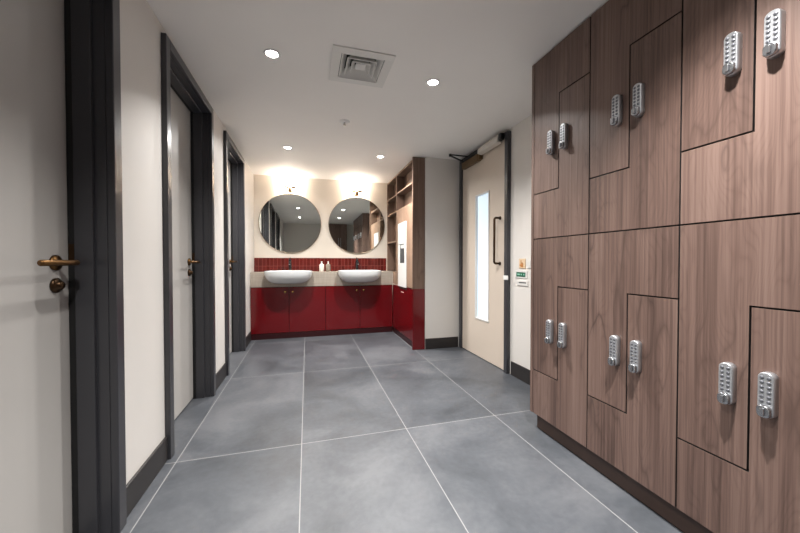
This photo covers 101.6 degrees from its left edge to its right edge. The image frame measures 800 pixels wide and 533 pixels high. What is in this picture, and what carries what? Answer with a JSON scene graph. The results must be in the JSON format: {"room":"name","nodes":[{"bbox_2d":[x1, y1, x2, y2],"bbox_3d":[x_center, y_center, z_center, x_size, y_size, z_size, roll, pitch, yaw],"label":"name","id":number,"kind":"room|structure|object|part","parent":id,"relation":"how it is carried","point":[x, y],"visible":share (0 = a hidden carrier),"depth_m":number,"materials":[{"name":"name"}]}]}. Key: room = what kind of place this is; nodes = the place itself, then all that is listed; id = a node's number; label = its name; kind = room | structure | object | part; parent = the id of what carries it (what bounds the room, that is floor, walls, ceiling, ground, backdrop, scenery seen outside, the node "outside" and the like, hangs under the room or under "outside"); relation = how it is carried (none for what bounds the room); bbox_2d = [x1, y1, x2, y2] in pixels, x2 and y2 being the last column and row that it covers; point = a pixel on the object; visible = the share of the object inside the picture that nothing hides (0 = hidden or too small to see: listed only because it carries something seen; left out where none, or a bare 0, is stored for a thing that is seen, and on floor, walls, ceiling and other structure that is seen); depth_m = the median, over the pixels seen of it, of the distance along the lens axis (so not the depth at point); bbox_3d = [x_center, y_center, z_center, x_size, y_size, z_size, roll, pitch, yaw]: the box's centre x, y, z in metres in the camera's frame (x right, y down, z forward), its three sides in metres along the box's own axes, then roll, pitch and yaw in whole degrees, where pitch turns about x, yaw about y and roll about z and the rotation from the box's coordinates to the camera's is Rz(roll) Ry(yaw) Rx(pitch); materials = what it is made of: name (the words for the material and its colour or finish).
{"room":"changing room","nodes":[
{"label":"changing room","id":0,"kind":"room"},
{"bbox_2d":[120,0,253,483],"bbox_3d":[-1.276,-0.114,1.647,0.170,2.175,6.070,0,1,-16],"label":"wall","id":1,"kind":"structure","parent":0,"point":[140,28],"depth_m":1.45,"materials":[{"name":"white paint"}]},
{"bbox_2d":[0,0,126,532],"bbox_3d":[-1.020,-0.078,0.794,0.195,2.130,0.848,0,1,-16],"label":"door","id":2,"kind":"structure","parent":1,"relation":"in","point":[63,436],"depth_m":1.10,"materials":[{"name":"paint"}]},
{"bbox_3d":[-1.083,-0.011,1.016,0.074,0.052,0.195,0,1,-16],"label":"lever handle","id":3,"kind":"part","parent":2,"relation":"part of","materials":[{"name":"gold metal"}]},
{"bbox_3d":[-1.143,-0.048,1.134,0.016,0.060,0.001,0,1,-16],"label":"strike plate","id":4,"kind":"part","parent":2,"relation":"part of","materials":[{"name":"brown metal"}]},
{"bbox_3d":[-0.938,-0.078,0.817,0.025,2.130,0.848,0,1,-16],"label":"architrave","id":5,"kind":"part","parent":2,"relation":"part of","materials":[{"name":"paint"}]},
{"bbox_2d":[126,437,167,516],"bbox_3d":[-1.118,0.917,1.440,0.012,0.120,0.414,0,1,-16],"label":"baseboard","id":6,"kind":"structure","parent":1,"relation":"attached to","point":[139,483],"depth_m":1.42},
{"bbox_2d":[161,32,215,458],"bbox_3d":[-1.367,-0.097,2.012,0.195,2.130,0.850,0,1,-16],"label":"door","id":7,"kind":"structure","parent":1,"relation":"in","point":[187,115],"depth_m":2.22,"materials":[{"name":"paint"}]},
{"bbox_3d":[-1.431,-0.031,2.235,0.074,0.052,0.195,0,1,-16],"label":"lever handle","id":8,"kind":"part","parent":7,"relation":"part of","materials":[{"name":"gold metal"}]},
{"bbox_2d":[216,362,226,389],"bbox_3d":[-1.464,0.898,2.651,0.012,0.120,0.398,0,1,-16],"label":"baseboard","id":9,"kind":"structure","parent":1,"relation":"attached to","point":[221,374],"depth_m":2.67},
{"bbox_2d":[223,130,245,375],"bbox_3d":[-1.712,-0.116,3.220,0.195,2.130,0.860,0,1,-16],"label":"door","id":10,"kind":"structure","parent":1,"relation":"in","point":[234,163],"depth_m":3.57,"materials":[{"name":"paint"}]},
{"bbox_2d":[246,331,250,346],"bbox_3d":[-1.815,0.878,3.885,0.012,0.120,0.440,0,1,-16],"label":"baseboard","id":11,"kind":"structure","parent":1,"relation":"attached to","point":[248,337],"depth_m":3.91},
{"bbox_2d":[254,174,392,326],"bbox_3d":[-1.054,-0.164,4.777,1.975,2.175,0.170,0,1,-16],"label":"wall","id":12,"kind":"structure","parent":0,"point":[324,194],"depth_m":4.66,"materials":[{"name":"beige paint"}]},
{"bbox_2d":[258,193,320,252],"bbox_3d":[-1.522,-0.600,4.535,0.824,0.824,0.026,0,1,-16],"label":"round mirror","id":13,"kind":"object","parent":12,"relation":"attached to","point":[288,222],"visible":1,"depth_m":4.52,"materials":[{"name":"silver mirror"}]},
{"bbox_2d":[284,186,295,192],"bbox_3d":[-1.514,-1.067,4.488,0.154,0.087,0.106,0,1,-16],"label":"wall lamp","id":14,"kind":"object","parent":12,"relation":"attached to","point":[289,188],"visible":1,"depth_m":4.45,"materials":[{"name":"brown metal"}]},
{"bbox_2d":[254,258,385,271],"bbox_3d":[-1.093,-0.027,4.673,1.839,0.189,0.012,0,1,-16],"label":"tile backsplash","id":15,"kind":"structure","parent":12,"relation":"attached to","point":[260,264],"depth_m":4.64,"materials":[{"name":"red tile"}]},
{"bbox_2d":[351,189,361,195],"bbox_3d":[-0.631,-1.071,4.740,0.154,0.087,0.106,0,1,-16],"label":"wall lamp","id":16,"kind":"object","parent":12,"relation":"attached to","point":[355,192],"visible":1,"depth_m":4.71,"materials":[{"name":"brown metal"}]},
{"bbox_2d":[329,197,384,252],"bbox_3d":[-0.629,-0.605,4.789,0.824,0.824,0.026,0,1,-16],"label":"round mirror","id":17,"kind":"object","parent":12,"relation":"attached to","point":[356,224],"visible":1,"depth_m":4.77,"materials":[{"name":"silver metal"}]},
{"bbox_2d":[147,0,607,182],"bbox_3d":[-0.005,-1.266,1.902,2.765,0.120,6.240,0,1,-16],"label":"ceiling","id":18,"kind":"structure","parent":0,"point":[482,54],"depth_m":2.03,"materials":[{"name":"paint"}]},
{"bbox_2d":[263,48,279,58],"bbox_3d":[-0.724,-1.202,1.844,0.090,0.005,0.090,0,1,-16],"label":"recessed light","id":19,"kind":"object","parent":18,"relation":"in","point":[271,53],"visible":1,"depth_m":1.84,"materials":[{"name":"white plastic"}]},
{"bbox_2d":[339,119,349,125],"bbox_3d":[-0.467,-1.204,2.739,0.088,0.030,0.088,0,1,-16],"label":"sprinkler head","id":20,"kind":"object","parent":18,"relation":"attached to","point":[344,122],"visible":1,"depth_m":2.72},
{"bbox_2d":[329,44,395,87],"bbox_3d":[-0.241,-1.263,1.981,0.354,0.127,0.354,0,1,-16],"label":"ceiling vent","id":21,"kind":"object","parent":18,"relation":"in","point":[348,64],"visible":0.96,"depth_m":1.98,"materials":[{"name":"white metal"}]},
{"bbox_3d":[-0.241,-1.213,1.982,0.060,0.004,0.060,0,1,-16],"label":"plate","id":22,"kind":"part","parent":21,"relation":"part of","materials":[{"name":"white metal"}]},
{"bbox_2d":[426,78,439,85],"bbox_3d":[0.216,-1.207,2.139,0.090,0.005,0.090,0,1,-16],"label":"recessed light","id":23,"kind":"object","parent":18,"relation":"in","point":[431,82],"visible":1,"depth_m":2.14,"materials":[{"name":"white plastic"}]},
{"bbox_2d":[120,327,682,532],"bbox_3d":[-0.005,1.019,1.939,2.765,0.100,6.240,0,1,-16],"label":"floor","id":24,"kind":"structure","parent":0,"point":[366,432],"depth_m":1.66,"materials":[{"name":"grey tile"}]},
{"bbox_2d":[250,285,391,339],"bbox_3d":[-1.039,0.594,4.515,1.852,0.668,0.364,0,1,-16],"label":"vanity cabinet","id":25,"kind":"object","parent":24,"relation":"on","point":[302,311],"visible":0.99,"depth_m":4.34,"materials":[{"name":"red"}]},
{"bbox_3d":[-1.667,0.562,4.184,0.458,0.588,0.018,0,1,-16],"label":"door","id":26,"kind":"part","parent":25,"relation":"part of","materials":[{"name":"red laminate"}]},
{"bbox_3d":[-1.221,0.560,4.311,0.458,0.588,0.018,0,1,-16],"label":"door","id":27,"kind":"part","parent":25,"relation":"part of","materials":[{"name":"red laminate"}]},
{"bbox_2d":[250,271,392,287],"bbox_3d":[-1.042,0.164,4.519,1.852,0.187,0.341,0,1,-16],"label":"countertop","id":28,"kind":"structure","parent":25,"relation":"on","point":[257,279],"depth_m":4.35,"materials":[{"name":"beige stone"}]},
{"bbox_2d":[264,270,311,283],"bbox_3d":[-1.433,0.135,4.201,0.586,0.160,0.410,0,1,-16],"label":"basin","id":29,"kind":"object","parent":28,"relation":"in","point":[278,276],"visible":1,"depth_m":4.03,"materials":[{"name":"white ceramic"}]},
{"bbox_2d":[319,261,323,271],"bbox_3d":[-1.089,-0.001,4.534,0.068,0.143,0.068,1,1,29],"label":"soap dispenser","id":30,"kind":"object","parent":28,"relation":"on","point":[321,266],"visible":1,"depth_m":4.51,"materials":[{"name":"white plastic"}]},
{"bbox_2d":[326,261,330,271],"bbox_3d":[-1.005,-0.002,4.558,0.068,0.143,0.068,1,1,29],"label":"soap dispenser","id":31,"kind":"object","parent":28,"relation":"on","point":[328,266],"visible":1,"depth_m":4.53,"materials":[{"name":"beige plastic"}]},
{"bbox_2d":[338,270,380,282],"bbox_3d":[-0.552,0.131,4.452,0.586,0.160,0.410,0,1,-16],"label":"basin","id":32,"kind":"object","parent":28,"relation":"in","point":[351,276],"visible":1,"depth_m":4.28,"materials":[{"name":"white ceramic"}]},
{"bbox_3d":[-0.776,0.558,4.438,0.458,0.588,0.018,0,1,-16],"label":"door","id":33,"kind":"part","parent":25,"relation":"part of","materials":[{"name":"red laminate"}]},
{"bbox_3d":[-0.331,0.556,4.564,0.458,0.588,0.018,0,1,-16],"label":"door","id":34,"kind":"part","parent":25,"relation":"part of","materials":[{"name":"red laminate"}]},
{"bbox_2d":[387,157,424,349],"bbox_3d":[0.031,-0.151,4.309,0.145,2.165,1.324,0,1,-16],"label":"tall cabinet","id":35,"kind":"object","parent":24,"relation":"on","point":[406,190],"visible":0.97,"depth_m":3.87,"materials":[{"name":"red laminate"}]},
{"bbox_3d":[-0.067,-0.748,4.676,0.110,0.019,0.508,0,1,-16],"label":"shelf","id":36,"kind":"part","parent":35,"relation":"part of","materials":[{"name":"brown wood"}]},
{"bbox_3d":[-0.067,-0.977,4.672,0.110,0.019,0.508,0,1,-16],"label":"shelf","id":37,"kind":"part","parent":35,"relation":"part of","materials":[{"name":"brown wood"}]},
{"bbox_2d":[398,221,406,287],"bbox_3d":[0.030,-0.150,4.142,0.016,0.815,0.358,0,1,-16],"label":"dispenser","id":38,"kind":"object","parent":35,"relation":"attached to","point":[402,227],"visible":1,"depth_m":4.11,"materials":[{"name":"white plastic"}]},
{"bbox_3d":[0.040,-0.242,4.143,0.019,0.975,0.959,0,1,-16],"label":"panel","id":39,"kind":"part","parent":35,"relation":"part of","materials":[{"name":"brown wood"}]},
{"bbox_3d":[0.039,0.560,4.159,0.019,0.600,0.964,0,1,-16],"label":"door","id":40,"kind":"part","parent":35,"relation":"part of","materials":[{"name":"red laminate"}]},
{"bbox_3d":[0.094,-0.581,4.332,0.008,1.306,1.302,0,1,-16],"label":"panel","id":41,"kind":"part","parent":35,"relation":"part of","materials":[{"name":"brown wood"}]},
{"bbox_3d":[0.111,-0.971,4.046,0.110,0.019,0.754,0,1,-16],"label":"shelf","id":42,"kind":"part","parent":35,"relation":"part of","materials":[{"name":"brown wood"}]},
{"bbox_3d":[0.210,-0.485,3.677,0.145,1.477,0.020,0,1,-16],"label":"panel","id":43,"kind":"part","parent":35,"relation":"part of","materials":[{"name":"brown wood"}]},
{"bbox_3d":[0.210,0.598,3.694,0.145,0.687,0.020,0,1,-16],"label":"panel","id":44,"kind":"part","parent":35,"relation":"part of","materials":[{"name":"red laminate"}]},
{"bbox_2d":[533,16,592,447],"bbox_3d":[1.040,-0.159,1.809,0.474,2.076,0.396,0,1,-16],"label":"lockers","id":45,"kind":"structure","parent":24,"relation":"on","point":[562,178],"depth_m":1.72,"materials":[{"name":"brown wood"}]},
{"bbox_2d":[530,64,535,411],"bbox_3d":[1.002,-0.162,2.016,0.434,2.076,0.021,0,1,-16],"label":"end panel","id":46,"kind":"object","parent":45,"relation":"attached to","point":[533,66],"visible":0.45,"depth_m":1.95,"materials":[{"name":"brown wood"}]},
{"bbox_3d":[0.809,0.407,1.800,0.018,0.036,0.031,0,1,-16],"label":"lock knob","id":47,"kind":"part","parent":45,"relation":"part of","materials":[{"name":"silver metal"}]},
{"bbox_3d":[0.809,-0.632,1.783,0.018,0.036,0.031,0,1,-16],"label":"lock knob","id":48,"kind":"part","parent":45,"relation":"part of","materials":[{"name":"silver metal"}]},
{"bbox_3d":[0.835,0.408,1.708,0.018,0.036,0.031,0,1,-16],"label":"lock knob","id":49,"kind":"part","parent":45,"relation":"part of","materials":[{"name":"silver metal"}]},
{"bbox_3d":[0.835,-0.631,1.692,0.018,0.036,0.031,0,1,-16],"label":"lock knob","id":50,"kind":"part","parent":45,"relation":"part of","materials":[{"name":"silver metal"}]},
{"bbox_3d":[0.860,0.495,1.768,0.019,0.764,0.391,0,1,-16],"label":"door","id":51,"kind":"part","parent":45,"relation":"part of","materials":[{"name":"brown wood"}]},
{"bbox_3d":[0.860,0.229,1.764,0.019,0.770,0.391,0,1,-16],"label":"door","id":52,"kind":"part","parent":45,"relation":"part of","materials":[{"name":"brown wood"}]},
{"bbox_3d":[0.860,-0.809,1.747,0.019,0.768,0.391,0,1,-16],"label":"door","id":53,"kind":"part","parent":45,"relation":"part of","materials":[{"name":"brown wood"}]},
{"bbox_3d":[0.860,-0.544,1.751,0.019,0.764,0.391,0,1,-16],"label":"door","id":54,"kind":"part","parent":45,"relation":"part of","materials":[{"name":"brown wood"}]},
{"bbox_2d":[537,415,712,532],"bbox_3d":[1.236,0.935,1.257,0.407,0.091,1.576,0,1,-16],"label":"plinth","id":55,"kind":"object","parent":24,"relation":"on","point":[680,520],"visible":0.28,"depth_m":1.40,"materials":[{"name":"black wood"}]},
{"bbox_2d":[587,0,683,506],"bbox_3d":[1.149,-0.153,1.427,0.474,2.076,0.396,0,1,-16],"label":"lockers","id":56,"kind":"structure","parent":24,"relation":"on","point":[637,45],"depth_m":1.34,"materials":[{"name":"brown wood"}]},
{"bbox_3d":[0.917,0.413,1.418,0.018,0.036,0.031,0,1,-16],"label":"lock knob","id":57,"kind":"part","parent":56,"relation":"part of","materials":[{"name":"silver metal"}]},
{"bbox_3d":[0.917,-0.626,1.401,0.018,0.036,0.031,0,1,-16],"label":"lock knob","id":58,"kind":"part","parent":56,"relation":"part of","materials":[{"name":"silver metal"}]},
{"bbox_3d":[0.944,0.414,1.327,0.018,0.036,0.031,0,1,-16],"label":"lock knob","id":59,"kind":"part","parent":56,"relation":"part of","materials":[{"name":"silver metal"}]},
{"bbox_3d":[0.969,0.501,1.386,0.019,0.764,0.391,0,1,-16],"label":"door","id":60,"kind":"part","parent":56,"relation":"part of","materials":[{"name":"brown wood"}]},
{"bbox_3d":[0.969,0.235,1.382,0.019,0.770,0.391,0,1,-16],"label":"door","id":61,"kind":"part","parent":56,"relation":"part of","materials":[{"name":"brown wood"}]},
{"bbox_3d":[0.944,-0.625,1.310,0.018,0.036,0.031,0,1,-16],"label":"lock knob","id":62,"kind":"part","parent":56,"relation":"part of","materials":[{"name":"silver metal"}]},
{"bbox_3d":[0.969,-0.538,1.370,0.019,0.764,0.391,0,1,-16],"label":"door","id":63,"kind":"part","parent":56,"relation":"part of","materials":[{"name":"brown wood"}]},
{"bbox_3d":[0.969,-0.803,1.365,0.019,0.768,0.391,0,1,-16],"label":"door","id":64,"kind":"part","parent":56,"relation":"part of","materials":[{"name":"brown wood"}]},
{"bbox_2d":[677,0,799,532],"bbox_3d":[1.258,-0.147,1.046,0.474,2.076,0.396,0,1,-16],"label":"lockers","id":65,"kind":"structure","parent":24,"relation":"on","point":[738,446],"depth_m":1.01,"materials":[{"name":"brown wood"}]},
{"bbox_3d":[1.077,-0.797,0.984,0.019,0.768,0.391,0,1,-16],"label":"door","id":66,"kind":"part","parent":65,"relation":"part of","materials":[{"name":"brown wood"}]},
{"bbox_3d":[1.026,0.419,1.036,0.018,0.036,0.031,0,1,-16],"label":"lock knob","id":67,"kind":"part","parent":65,"relation":"part of","materials":[{"name":"silver metal"}]},
{"bbox_3d":[1.026,-0.620,1.020,0.018,0.036,0.031,0,1,-16],"label":"lock knob","id":68,"kind":"part","parent":65,"relation":"part of","materials":[{"name":"silver metal"}]},
{"bbox_3d":[1.077,0.507,1.004,0.019,0.764,0.391,0,1,-16],"label":"door","id":69,"kind":"part","parent":65,"relation":"part of","materials":[{"name":"brown wood"}]},
{"bbox_3d":[1.077,0.241,1.000,0.019,0.770,0.391,0,1,-16],"label":"door","id":70,"kind":"part","parent":65,"relation":"part of","materials":[{"name":"brown wood"}]},
{"bbox_3d":[1.077,-0.532,0.988,0.019,0.764,0.391,0,1,-16],"label":"door","id":71,"kind":"part","parent":65,"relation":"part of","materials":[{"name":"brown wood"}]},
{"bbox_3d":[1.052,0.420,0.945,0.018,0.036,0.031,0,1,-16],"label":"lock knob","id":72,"kind":"part","parent":65,"relation":"part of","materials":[{"name":"silver metal"}]},
{"bbox_3d":[1.052,-0.618,0.928,0.018,0.036,0.031,0,1,-16],"label":"lock knob","id":73,"kind":"part","parent":65,"relation":"part of","materials":[{"name":"silver metal"}]},
{"bbox_2d":[395,157,459,346],"bbox_3d":[0.376,-0.159,4.496,0.618,2.175,1.495,0,1,-16],"label":"wall","id":74,"kind":"structure","parent":0,"point":[441,175],"depth_m":3.75,"materials":[{"name":"white paint"}]},
{"bbox_2d":[425,336,457,348],"bbox_3d":[0.483,0.880,3.760,0.406,0.120,0.012,0,1,-16],"label":"baseboard","id":75,"kind":"structure","parent":74,"relation":"attached to","point":[445,342],"depth_m":3.75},
{"bbox_2d":[504,115,531,373],"bbox_3d":[1.448,-0.112,1.558,0.170,2.175,4.745,0,1,-16],"label":"wall","id":76,"kind":"structure","parent":0,"point":[521,133],"depth_m":2.75,"materials":[{"name":"white paint"}]},
{"bbox_2d":[449,131,510,373],"bbox_3d":[0.794,-0.128,3.327,0.456,2.150,0.944,0,1,-16],"label":"door","id":77,"kind":"structure","parent":76,"relation":"in","point":[485,173],"depth_m":3.27,"materials":[{"name":"paint"}]},
{"bbox_3d":[0.656,-1.178,3.508,0.130,0.027,0.281,1,1,43],"label":"closer arm","id":78,"kind":"part","parent":77,"relation":"part of","materials":[{"name":"black metal"}]},
{"bbox_3d":[0.859,-0.098,3.337,0.008,1.272,0.244,0,1,-16],"label":"glass pane","id":79,"kind":"part","parent":77,"relation":"part of","materials":[{"name":"blue"}]},
{"bbox_3d":[0.802,-1.168,3.294,0.039,0.060,0.810,0,1,-16],"label":"closer rail","id":80,"kind":"part","parent":77,"relation":"part of","materials":[{"name":"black metal"}]},
{"bbox_3d":[0.892,-0.238,3.007,0.072,0.454,0.034,0,1,-16],"label":"pull handle","id":81,"kind":"part","parent":77,"relation":"part of","materials":[{"name":"brown metal"}]},
{"bbox_2d":[511,361,529,384],"bbox_3d":[1.089,0.900,2.501,0.012,0.120,0.784,0,1,-16],"label":"baseboard","id":82,"kind":"structure","parent":76,"relation":"attached to","point":[518,371],"depth_m":2.74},
{"bbox_2d":[515,271,526,278],"bbox_3d":[1.018,0.067,2.744,0.007,0.062,0.160,0,1,-16],"label":"sign","id":83,"kind":"object","parent":76,"relation":"attached to","point":[518,274],"visible":1,"depth_m":2.73,"materials":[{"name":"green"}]},
{"bbox_2d":[519,259,525,268],"bbox_3d":[1.022,-0.025,2.728,0.007,0.082,0.085,0,1,-16],"label":"sign","id":84,"kind":"object","parent":76,"relation":"attached to","point":[522,262],"visible":1,"depth_m":2.72,"materials":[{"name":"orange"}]},
{"bbox_2d":[517,280,527,285],"bbox_3d":[1.023,0.140,2.724,0.010,0.042,0.140,0,1,-16],"label":"sign","id":85,"kind":"object","parent":76,"relation":"attached to","point":[519,282],"visible":1,"depth_m":2.72,"materials":[{"name":"white plastic"}]}
]}

